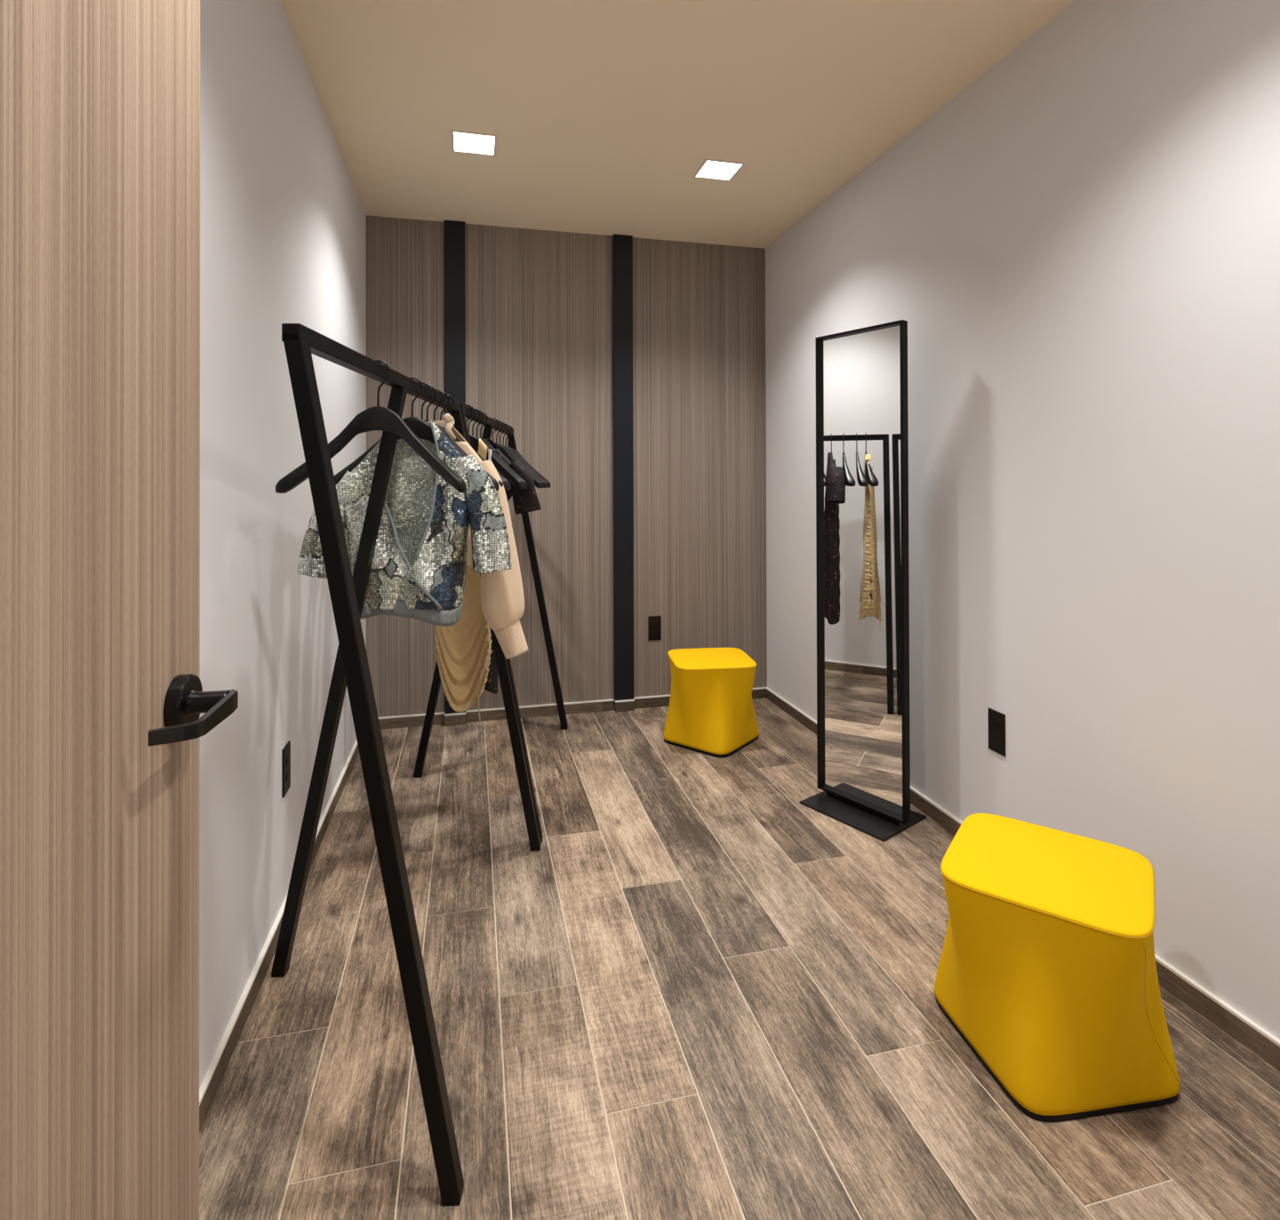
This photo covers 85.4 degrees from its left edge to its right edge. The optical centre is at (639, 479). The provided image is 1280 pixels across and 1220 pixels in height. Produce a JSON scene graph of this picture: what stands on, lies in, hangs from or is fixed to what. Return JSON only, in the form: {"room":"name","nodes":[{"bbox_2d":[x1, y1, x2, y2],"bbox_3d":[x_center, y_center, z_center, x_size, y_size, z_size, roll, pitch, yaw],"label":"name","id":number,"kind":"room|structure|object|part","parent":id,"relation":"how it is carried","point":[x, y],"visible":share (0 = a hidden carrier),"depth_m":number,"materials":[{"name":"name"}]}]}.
{"room":"changing room","nodes":[
{"label":"changing room","id":0,"kind":"room"},
{"bbox_2d":[199,0,366,1088],"bbox_3d":[-0.873,-0.015,1.040,0.120,2.807,5.633,0,0,-14],"label":"wall","id":1,"kind":"structure","parent":0,"point":[283,217],"depth_m":1.84,"materials":[{"name":"paint"}]},
{"bbox_2d":[199,740,359,1133],"bbox_3d":[-0.998,1.283,1.839,0.012,0.062,3.741,0,0,-14],"label":"baseboard","id":2,"kind":"structure","parent":1,"relation":"attached to","point":[208,1090],"depth_m":1.71,"materials":[{"name":"brown wood"}]},
{"bbox_2d":[281,741,290,798],"bbox_3d":[-1.059,0.869,2.080,0.008,0.140,0.075,0,0,-14],"label":"wall outlet","id":3,"kind":"object","parent":1,"relation":"attached to","point":[286,750],"visible":1,"depth_m":2.06,"materials":[{"name":"black plastic"}]},
{"bbox_2d":[286,755,289,766],"bbox_3d":[-1.056,0.845,2.081,0.003,0.025,0.033,0,0,-14],"label":"receptacle","id":4,"kind":"object","parent":3,"relation":"attached to","point":[287,756],"depth_m":2.08,"materials":[{"name":"black plastic"}]},
{"bbox_2d":[286,771,289,782],"bbox_3d":[-1.056,0.893,2.080,0.003,0.025,0.033,0,0,-14],"label":"receptacle","id":5,"kind":"object","parent":3,"relation":"attached to","point":[287,772],"depth_m":2.08,"materials":[{"name":"black plastic"}]},
{"bbox_2d":[366,215,767,721],"bbox_3d":[-0.357,0.002,4.002,2.282,2.807,0.120,0,0,-14],"label":"wall","id":6,"kind":"structure","parent":0,"point":[540,353],"depth_m":3.97,"materials":[{"name":"brown wood"}]},
{"bbox_2d":[444,220,465,713],"bbox_3d":[-1.004,-0.068,3.766,0.110,2.664,0.034,0,0,-14],"label":"trim","id":7,"kind":"structure","parent":6,"relation":"attached to","point":[454,231],"depth_m":3.75,"materials":[{"name":"black metal"}]},
{"bbox_2d":[378,687,767,729],"bbox_3d":[-0.334,1.294,3.913,2.282,0.062,0.046,0,0,-14],"label":"baseboard","id":8,"kind":"structure","parent":6,"relation":"attached to","point":[662,700],"depth_m":3.87,"materials":[{"name":"brown wood"}]},
{"bbox_2d":[612,234,633,700],"bbox_3d":[-0.096,-0.069,3.986,0.112,2.664,0.034,0,0,-14],"label":"trim","id":9,"kind":"structure","parent":6,"relation":"attached to","point":[622,244],"depth_m":3.97,"materials":[{"name":"black metal"}]},
{"bbox_2d":[648,616,661,640],"bbox_3d":[0.086,0.868,4.038,0.075,0.140,0.008,0,0,-14],"label":"wall outlet","id":10,"kind":"object","parent":6,"relation":"attached to","point":[654,622],"visible":1,"depth_m":4.04,"materials":[{"name":"black plastic"}]},
{"bbox_2d":[280,0,1074,248],"bbox_3d":[0.290,-1.470,1.332,2.522,0.100,5.633,0,0,-14],"label":"ceiling","id":11,"kind":"structure","parent":0,"point":[604,116],"depth_m":2.54,"materials":[{"name":"paint"}]},
{"bbox_2d":[450,129,496,156],"bbox_3d":[-0.694,-1.405,2.903,0.182,0.005,0.182,0,0,-14],"label":"recessed light","id":12,"kind":"object","parent":11,"relation":"in","point":[462,141],"visible":1,"depth_m":2.90,"materials":[{"name":"beige plastic"}]},
{"bbox_2d":[693,158,744,181],"bbox_3d":[0.357,-1.406,3.158,0.182,0.005,0.182,0,0,-14],"label":"recessed light","id":13,"kind":"object","parent":11,"relation":"in","point":[711,169],"visible":1,"depth_m":3.16,"materials":[{"name":"beige plastic"}]},
{"bbox_2d":[696,160,741,179],"bbox_3d":[0.357,-1.408,3.158,0.162,0.002,0.162,0,0,-14],"label":"diffuser","id":14,"kind":"object","parent":13,"relation":"attached to","point":[711,170],"depth_m":3.16,"materials":[{"name":"white plastic"}]},
{"bbox_2d":[199,698,1279,1219],"bbox_3d":[0.306,1.347,1.281,2.382,0.080,5.563,0,0,-14],"label":"floor","id":15,"kind":"structure","parent":0,"point":[706,992],"depth_m":1.62,"materials":[{"name":"brown wood"}]},
{"bbox_2d":[271,323,541,1206],"bbox_3d":[-0.659,0.518,1.864,0.634,1.591,1.239,0,0,-1],"label":"clothes rack","id":16,"kind":"object","parent":15,"relation":"on","point":[351,670],"visible":0.95,"depth_m":1.26,"materials":[{"name":"black metal"}]},
{"bbox_3d":[-0.800,0.534,1.853,0.350,1.559,0.034,0,0,-1],"label":"leg","id":17,"kind":"part","parent":16,"relation":"part of","materials":[{"name":"black metal"}]},
{"bbox_2d":[275,360,466,493],"bbox_3d":[-0.640,-0.129,1.669,0.445,0.325,0.067,0,0,0],"label":"hanger","id":18,"kind":"object","parent":16,"relation":"hanging from","point":[377,418],"visible":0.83,"depth_m":1.68,"materials":[{"name":"black wood"}]},
{"bbox_3d":[-0.640,-0.072,1.669,0.445,0.212,0.067,0,0,0],"label":"hanger arm","id":19,"kind":"part","parent":18,"relation":"part of","materials":[{"name":"black wood"}]},
{"bbox_3d":[-0.645,-0.261,1.869,0.034,0.034,1.239,0,0,-1],"label":"hanging rail","id":20,"kind":"part","parent":16,"relation":"part of","materials":[{"name":"black metal"}]},
{"bbox_3d":[-0.485,0.522,1.266,0.318,1.574,0.034,0,0,-1],"label":"leg","id":21,"kind":"part","parent":16,"relation":"part of","materials":[{"name":"black metal"}]},
{"bbox_2d":[334,376,435,485],"bbox_3d":[-0.643,-0.127,1.944,0.445,0.325,0.067,0,0,-9],"label":"hanger","id":22,"kind":"object","parent":16,"relation":"hanging from","point":[422,429],"visible":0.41,"depth_m":1.97,"materials":[{"name":"black wood"}]},
{"bbox_3d":[-0.643,-0.071,1.944,0.445,0.212,0.067,0,0,-9],"label":"hanger arm","id":23,"kind":"part","parent":22,"relation":"part of","materials":[{"name":"black wood"}]},
{"bbox_2d":[296,420,511,626],"bbox_3d":[-0.652,0.121,1.955,0.587,0.574,0.174,0,0,-2],"label":"blouse","id":24,"kind":"object","parent":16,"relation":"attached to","point":[418,572],"visible":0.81,"depth_m":1.91,"materials":[{"name":"silver metal"}]},
{"bbox_3d":[-0.686,0.096,1.917,0.299,0.524,0.084,0,0,-2],"label":"panel","id":25,"kind":"part","parent":24,"relation":"part of","materials":[{"name":"silver metal"}]},
{"bbox_3d":[-0.651,0.096,1.985,0.375,0.524,0.110,0,0,-2],"label":"panel","id":26,"kind":"part","parent":24,"relation":"part of","materials":[{"name":"silver metal"}]},
{"bbox_3d":[-0.578,0.096,1.930,0.233,0.524,0.078,0,0,-2],"label":"panel","id":27,"kind":"part","parent":24,"relation":"part of","materials":[{"name":"silver metal"}]},
{"bbox_2d":[421,382,495,488],"bbox_3d":[-0.648,-0.127,2.039,0.445,0.325,0.067,0,0,-3],"label":"hanger","id":28,"kind":"object","parent":16,"relation":"hanging from","point":[428,385],"visible":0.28,"depth_m":2.06,"materials":[{"name":"black wood"}]},
{"bbox_3d":[-0.648,-0.070,2.039,0.445,0.212,0.067,0,0,-3],"label":"hanger arm","id":29,"kind":"part","parent":28,"relation":"part of","materials":[{"name":"black wood"}]},
{"bbox_2d":[424,384,499,490],"bbox_3d":[-0.650,-0.126,2.095,0.445,0.325,0.067,0,0,-2],"label":"hanger","id":30,"kind":"object","parent":16,"relation":"hanging from","point":[433,388],"visible":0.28,"depth_m":2.11,"materials":[{"name":"black wood"}]},
{"bbox_3d":[-0.650,-0.070,2.095,0.445,0.212,0.067,0,0,-2],"label":"hanger arm","id":31,"kind":"part","parent":30,"relation":"part of","materials":[{"name":"black wood"}]},
{"bbox_2d":[432,388,503,487],"bbox_3d":[-0.652,-0.126,2.174,0.445,0.325,0.067,0,0,-1],"label":"hanger","id":32,"kind":"object","parent":16,"relation":"hanging from","point":[441,402],"visible":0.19,"depth_m":2.20,"materials":[{"name":"black wood"}]},
{"bbox_3d":[-0.652,-0.069,2.174,0.445,0.212,0.067,0,0,-1],"label":"hanger arm","id":33,"kind":"part","parent":32,"relation":"part of","materials":[{"name":"black wood"}]},
{"bbox_2d":[428,413,527,659],"bbox_3d":[-0.622,0.176,2.167,0.547,0.765,0.134,0,0,-1],"label":"knit sweater","id":34,"kind":"object","parent":32,"relation":"hanging from","point":[502,598],"visible":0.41,"depth_m":2.13,"materials":[{"name":"beige fabric"}]},
{"bbox_3d":[-0.652,0.043,2.203,0.372,0.463,0.062,0,0,-1],"label":"panel","id":35,"kind":"part","parent":34,"relation":"part of","materials":[{"name":"beige fabric"}]},
{"bbox_3d":[-0.652,0.079,2.174,0.372,0.391,0.042,0,0,-1],"label":"panel","id":36,"kind":"part","parent":34,"relation":"part of","materials":[{"name":"silver metal"}]},
{"bbox_2d":[439,392,508,490],"bbox_3d":[-0.653,-0.126,2.254,0.445,0.325,0.067,0,0,-3],"label":"hanger","id":37,"kind":"object","parent":16,"relation":"hanging from","point":[505,484],"visible":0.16,"depth_m":2.28,"materials":[{"name":"black wood"}]},
{"bbox_3d":[-0.653,-0.069,2.253,0.445,0.212,0.067,0,0,-3],"label":"hanger arm","id":38,"kind":"part","parent":37,"relation":"part of","materials":[{"name":"black wood"}]},
{"bbox_2d":[444,394,510,490],"bbox_3d":[-0.656,-0.125,2.317,0.445,0.325,0.067,0,0,0],"label":"hanger","id":39,"kind":"object","parent":16,"relation":"hanging from","point":[451,396],"visible":0.15,"depth_m":2.33,"materials":[{"name":"black wood"}]},
{"bbox_3d":[-0.656,-0.068,2.317,0.445,0.212,0.067,0,0,0],"label":"hanger arm","id":40,"kind":"part","parent":39,"relation":"part of","materials":[{"name":"black wood"}]},
{"bbox_3d":[-0.515,0.530,2.470,0.318,1.574,0.034,0,0,-1],"label":"leg","id":41,"kind":"part","parent":16,"relation":"part of","materials":[{"name":"black metal"}]},
{"bbox_2d":[413,403,567,842],"bbox_3d":[-0.689,0.525,3.098,0.634,1.591,1.191,0,0,-1],"label":"clothes rack","id":42,"kind":"object","parent":15,"relation":"on","point":[491,424],"visible":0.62,"depth_m":3.08,"materials":[{"name":"black metal"}]},
{"bbox_3d":[-0.831,0.542,3.093,0.350,1.559,0.034,0,0,-1],"label":"leg","id":43,"kind":"part","parent":42,"relation":"part of","materials":[{"name":"black metal"}]},
{"bbox_2d":[479,411,487,438],"bbox_3d":[-0.669,-0.121,2.894,0.445,0.325,0.067,0,0,-2],"label":"hanger","id":44,"kind":"object","parent":42,"relation":"hanging from","point":[479,412],"visible":0.13,"depth_m":2.92,"materials":[{"name":"black wood"}]},
{"bbox_2d":[475,409,494,448],"bbox_3d":[-0.668,-0.122,2.814,0.445,0.325,0.067,0,0,-1],"label":"hanger","id":45,"kind":"object","parent":42,"relation":"hanging from","point":[489,444],"visible":0.13,"depth_m":2.84,"materials":[{"name":"black wood"}]},
{"bbox_2d":[476,438,541,694],"bbox_3d":[-0.667,0.355,2.822,0.537,1.043,0.142,0,0,-1],"label":"floral dress","id":46,"kind":"object","parent":45,"relation":"hanging from","point":[525,500],"visible":0.17,"depth_m":2.79,"materials":[{"name":"black fabric"}]},
{"bbox_3d":[-0.667,0.355,2.852,0.370,1.043,0.074,0,0,-1],"label":"panel","id":47,"kind":"part","parent":46,"relation":"part of","materials":[{"name":"fabric"}]},
{"bbox_3d":[-0.666,0.377,2.817,0.369,0.999,0.058,0,0,-1],"label":"panel","id":48,"kind":"part","parent":46,"relation":"part of","materials":[{"name":"fabric"}]},
{"bbox_3d":[-0.675,-0.253,3.103,0.034,0.034,1.191,0,0,-1],"label":"hanging rail","id":49,"kind":"part","parent":42,"relation":"part of","materials":[{"name":"black metal"}]},
{"bbox_2d":[464,404,523,489],"bbox_3d":[-0.663,-0.123,2.611,0.445,0.325,0.067,0,0,-1],"label":"hanger","id":50,"kind":"object","parent":42,"relation":"hanging from","point":[505,472],"visible":0.39,"depth_m":2.61,"materials":[{"name":"black wood"}]},
{"bbox_2d":[435,438,492,721],"bbox_3d":[-0.664,0.371,2.615,0.206,1.053,0.139,0,0,17],"label":"dress","id":51,"kind":"object","parent":50,"relation":"hanging from","point":[463,648],"visible":0.44,"depth_m":2.57,"materials":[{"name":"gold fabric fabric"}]},
{"bbox_3d":[-0.664,0.441,2.587,0.213,0.830,0.080,0,0,-1],"label":"panel","id":52,"kind":"part","parent":51,"relation":"part of","materials":[{"name":"beige fabric"}]},
{"bbox_3d":[-0.666,0.442,2.641,0.213,0.830,0.082,0,0,-1],"label":"panel","id":53,"kind":"part","parent":51,"relation":"part of","materials":[{"name":"beige fabric"}]},
{"bbox_3d":[-0.663,-0.067,2.610,0.445,0.212,0.067,0,0,-1],"label":"hanger arm","id":54,"kind":"part","parent":50,"relation":"part of","materials":[{"name":"black wood"}]},
{"bbox_2d":[467,406,525,489],"bbox_3d":[-0.664,-0.123,2.664,0.445,0.325,0.067,0,0,-2],"label":"hanger","id":55,"kind":"object","parent":42,"relation":"hanging from","point":[474,409],"visible":0.22,"depth_m":2.68,"materials":[{"name":"black wood"}]},
{"bbox_3d":[-0.663,-0.066,2.663,0.445,0.212,0.067,0,0,-2],"label":"hanger arm","id":56,"kind":"part","parent":55,"relation":"part of","materials":[{"name":"black wood"}]},
{"bbox_2d":[472,408,527,488],"bbox_3d":[-0.666,-0.122,2.742,0.445,0.325,0.067,0,0,-1],"label":"hanger","id":57,"kind":"object","parent":42,"relation":"hanging from","point":[484,442],"visible":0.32,"depth_m":2.76,"materials":[{"name":"black wood"}]},
{"bbox_3d":[-0.666,-0.066,2.741,0.445,0.212,0.067,0,0,-1],"label":"hanger arm","id":58,"kind":"part","parent":57,"relation":"part of","materials":[{"name":"black wood"}]},
{"bbox_3d":[-0.517,0.530,2.523,0.318,1.574,0.034,0,0,-1],"label":"leg","id":59,"kind":"part","parent":42,"relation":"part of","materials":[{"name":"black metal"}]},
{"bbox_2d":[490,417,541,488],"bbox_3d":[-0.676,-0.120,3.164,0.445,0.325,0.067,0,0,-3],"label":"hanger","id":60,"kind":"object","parent":42,"relation":"hanging from","point":[537,484],"visible":0.34,"depth_m":3.18,"materials":[{"name":"black wood"}]},
{"bbox_3d":[-0.676,-0.063,3.163,0.445,0.212,0.067,0,0,-3],"label":"hanger arm","id":61,"kind":"part","parent":60,"relation":"part of","materials":[{"name":"black wood"}]},
{"bbox_2d":[496,420,543,487],"bbox_3d":[-0.679,-0.119,3.268,0.445,0.325,0.067,0,0,-1],"label":"hanger","id":62,"kind":"object","parent":42,"relation":"hanging from","point":[506,448],"visible":0.21,"depth_m":3.29,"materials":[{"name":"black wood"}]},
{"bbox_3d":[-0.679,-0.062,3.268,0.445,0.212,0.067,0,0,-1],"label":"hanger arm","id":63,"kind":"part","parent":62,"relation":"part of","materials":[{"name":"black wood"}]},
{"bbox_2d":[498,421,545,487],"bbox_3d":[-0.680,-0.119,3.349,0.445,0.325,0.067,0,0,-3],"label":"hanger","id":64,"kind":"object","parent":42,"relation":"hanging from","point":[512,452],"visible":0.18,"depth_m":3.37,"materials":[{"name":"black wood"}]},
{"bbox_3d":[-0.680,-0.062,3.348,0.445,0.212,0.067,0,0,-3],"label":"hanger arm","id":65,"kind":"part","parent":64,"relation":"part of","materials":[{"name":"black wood"}]},
{"bbox_2d":[502,423,547,487],"bbox_3d":[-0.684,-0.118,3.443,0.445,0.325,0.067,0,0,-1],"label":"hanger","id":66,"kind":"object","parent":42,"relation":"hanging from","point":[513,451],"visible":0.2,"depth_m":3.46,"materials":[{"name":"black wood"}]},
{"bbox_3d":[-0.683,-0.061,3.443,0.445,0.212,0.067,0,0,-1],"label":"hanger arm","id":67,"kind":"part","parent":66,"relation":"part of","materials":[{"name":"black wood"}]},
{"bbox_2d":[505,424,549,487],"bbox_3d":[-0.685,-0.118,3.529,0.445,0.325,0.067,0,0,-3],"label":"hanger","id":68,"kind":"object","parent":42,"relation":"hanging from","point":[516,452],"visible":0.27,"depth_m":3.54,"materials":[{"name":"black wood"}]},
{"bbox_3d":[-0.685,-0.061,3.528,0.445,0.212,0.067,0,0,-3],"label":"hanger arm","id":69,"kind":"part","parent":68,"relation":"part of","materials":[{"name":"black wood"}]},
{"bbox_2d":[507,426,550,487],"bbox_3d":[-0.687,-0.117,3.598,0.445,0.325,0.067,0,0,-1],"label":"hanger","id":70,"kind":"object","parent":42,"relation":"hanging from","point":[511,427],"visible":0.22,"depth_m":3.62,"materials":[{"name":"black wood"}]},
{"bbox_3d":[-0.687,-0.060,3.598,0.445,0.212,0.067,0,0,-1],"label":"hanger arm","id":71,"kind":"part","parent":70,"relation":"part of","materials":[{"name":"black wood"}]},
{"bbox_3d":[-0.545,0.537,3.680,0.318,1.574,0.034,0,0,-1],"label":"leg","id":72,"kind":"part","parent":42,"relation":"part of","materials":[{"name":"black metal"}]},
{"bbox_2d":[663,648,759,758],"bbox_3d":[0.362,1.108,3.523,0.490,0.425,0.490,0,0,-14],"label":"stool","id":73,"kind":"object","parent":15,"relation":"on","point":[711,712],"visible":1,"depth_m":3.34,"materials":[{"name":"yellow plastic"}]},
{"bbox_3d":[0.358,0.902,3.513,0.402,0.014,0.402,0,0,-7],"label":"seat","id":74,"kind":"part","parent":73,"relation":"part of","materials":[{"name":"yellow plastic"}]},
{"bbox_2d":[800,320,926,841],"bbox_3d":[0.875,0.360,2.753,0.288,1.908,0.400,0,0,-38],"label":"mirror","id":75,"kind":"object","parent":15,"relation":"on","point":[863,741],"visible":1,"depth_m":2.74,"materials":[{"name":"black mirror"}]},
{"bbox_2d":[820,324,902,818],"bbox_3d":[0.877,0.347,2.755,0.004,1.860,0.378,0,0,-38],"label":"mirror glass","id":76,"kind":"object","parent":75,"relation":"on","point":[861,707],"depth_m":2.75,"materials":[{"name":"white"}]},
{"bbox_3d":[0.877,1.310,2.748,0.288,0.009,0.384,0,0,-38],"label":"plate","id":77,"kind":"part","parent":75,"relation":"part of","materials":[{"name":"black metal"}]},
{"bbox_2d":[933,813,1180,1122],"bbox_3d":[0.942,1.095,1.608,0.470,0.425,0.481,0,0,17],"label":"stool","id":78,"kind":"object","parent":15,"relation":"on","point":[1046,972],"visible":1,"depth_m":1.45,"materials":[{"name":"yellow fabric"}]},
{"bbox_3d":[0.939,0.889,1.603,0.402,0.014,0.402,0,0,36],"label":"seat","id":79,"kind":"part","parent":78,"relation":"part of","materials":[{"name":"yellow plastic"}]},
{"bbox_2d":[765,0,1279,1039],"bbox_3d":[1.461,-0.018,1.607,0.120,2.807,5.633,0,0,-14],"label":"wall","id":80,"kind":"structure","parent":0,"point":[1078,250],"depth_m":2.01,"materials":[{"name":"paint"}]},
{"bbox_2d":[988,707,1005,756],"bbox_3d":[1.213,0.861,2.361,0.008,0.140,0.075,0,0,-14],"label":"wall outlet","id":81,"kind":"object","parent":80,"relation":"attached to","point":[996,720],"visible":1,"depth_m":2.36,"materials":[{"name":"black plastic"}]},
{"bbox_2d":[992,720,999,729],"bbox_3d":[1.210,0.837,2.361,0.003,0.025,0.033,0,0,-14],"label":"receptacle","id":82,"kind":"object","parent":81,"relation":"attached to","point":[995,723],"depth_m":2.36,"materials":[{"name":"black plastic"}]},
{"bbox_2d":[992,734,999,743],"bbox_3d":[1.210,0.885,2.361,0.003,0.025,0.033,0,0,-14],"label":"receptacle","id":83,"kind":"object","parent":81,"relation":"attached to","point":[995,737],"depth_m":2.36,"materials":[{"name":"black plastic"}]},
{"bbox_2d":[766,688,1279,1071],"bbox_3d":[1.208,1.280,2.374,0.012,0.062,3.741,0,0,-14],"label":"baseboard","id":84,"kind":"structure","parent":80,"relation":"attached to","point":[1256,1039],"depth_m":1.71,"materials":[{"name":"brown wood"}]},
{"bbox_3d":[0.557,-0.064,0.239,2.282,2.727,0.120,0,0,-14],"label":"wall","id":85,"kind":"structure","parent":0,"visible":0},
{"bbox_2d":[0,0,238,1219],"bbox_3d":[-0.550,0.161,0.570,0.124,2.272,0.990,0,0,-12],"label":"door","id":86,"kind":"structure","parent":85,"relation":"in","point":[102,697],"depth_m":0.78,"materials":[{"name":"brown wood"}]},
{"bbox_3d":[-0.641,0.316,0.976,0.020,0.080,0.080,0,0,-12],"label":"handle","id":87,"kind":"part","parent":86,"relation":"part of","materials":[{"name":"black metal"}]},
{"bbox_3d":[-0.590,0.315,0.922,0.061,0.037,0.163,0,0,-12],"label":"lever","id":88,"kind":"part","parent":86,"relation":"part of","materials":[{"name":"black metal"}]}
]}

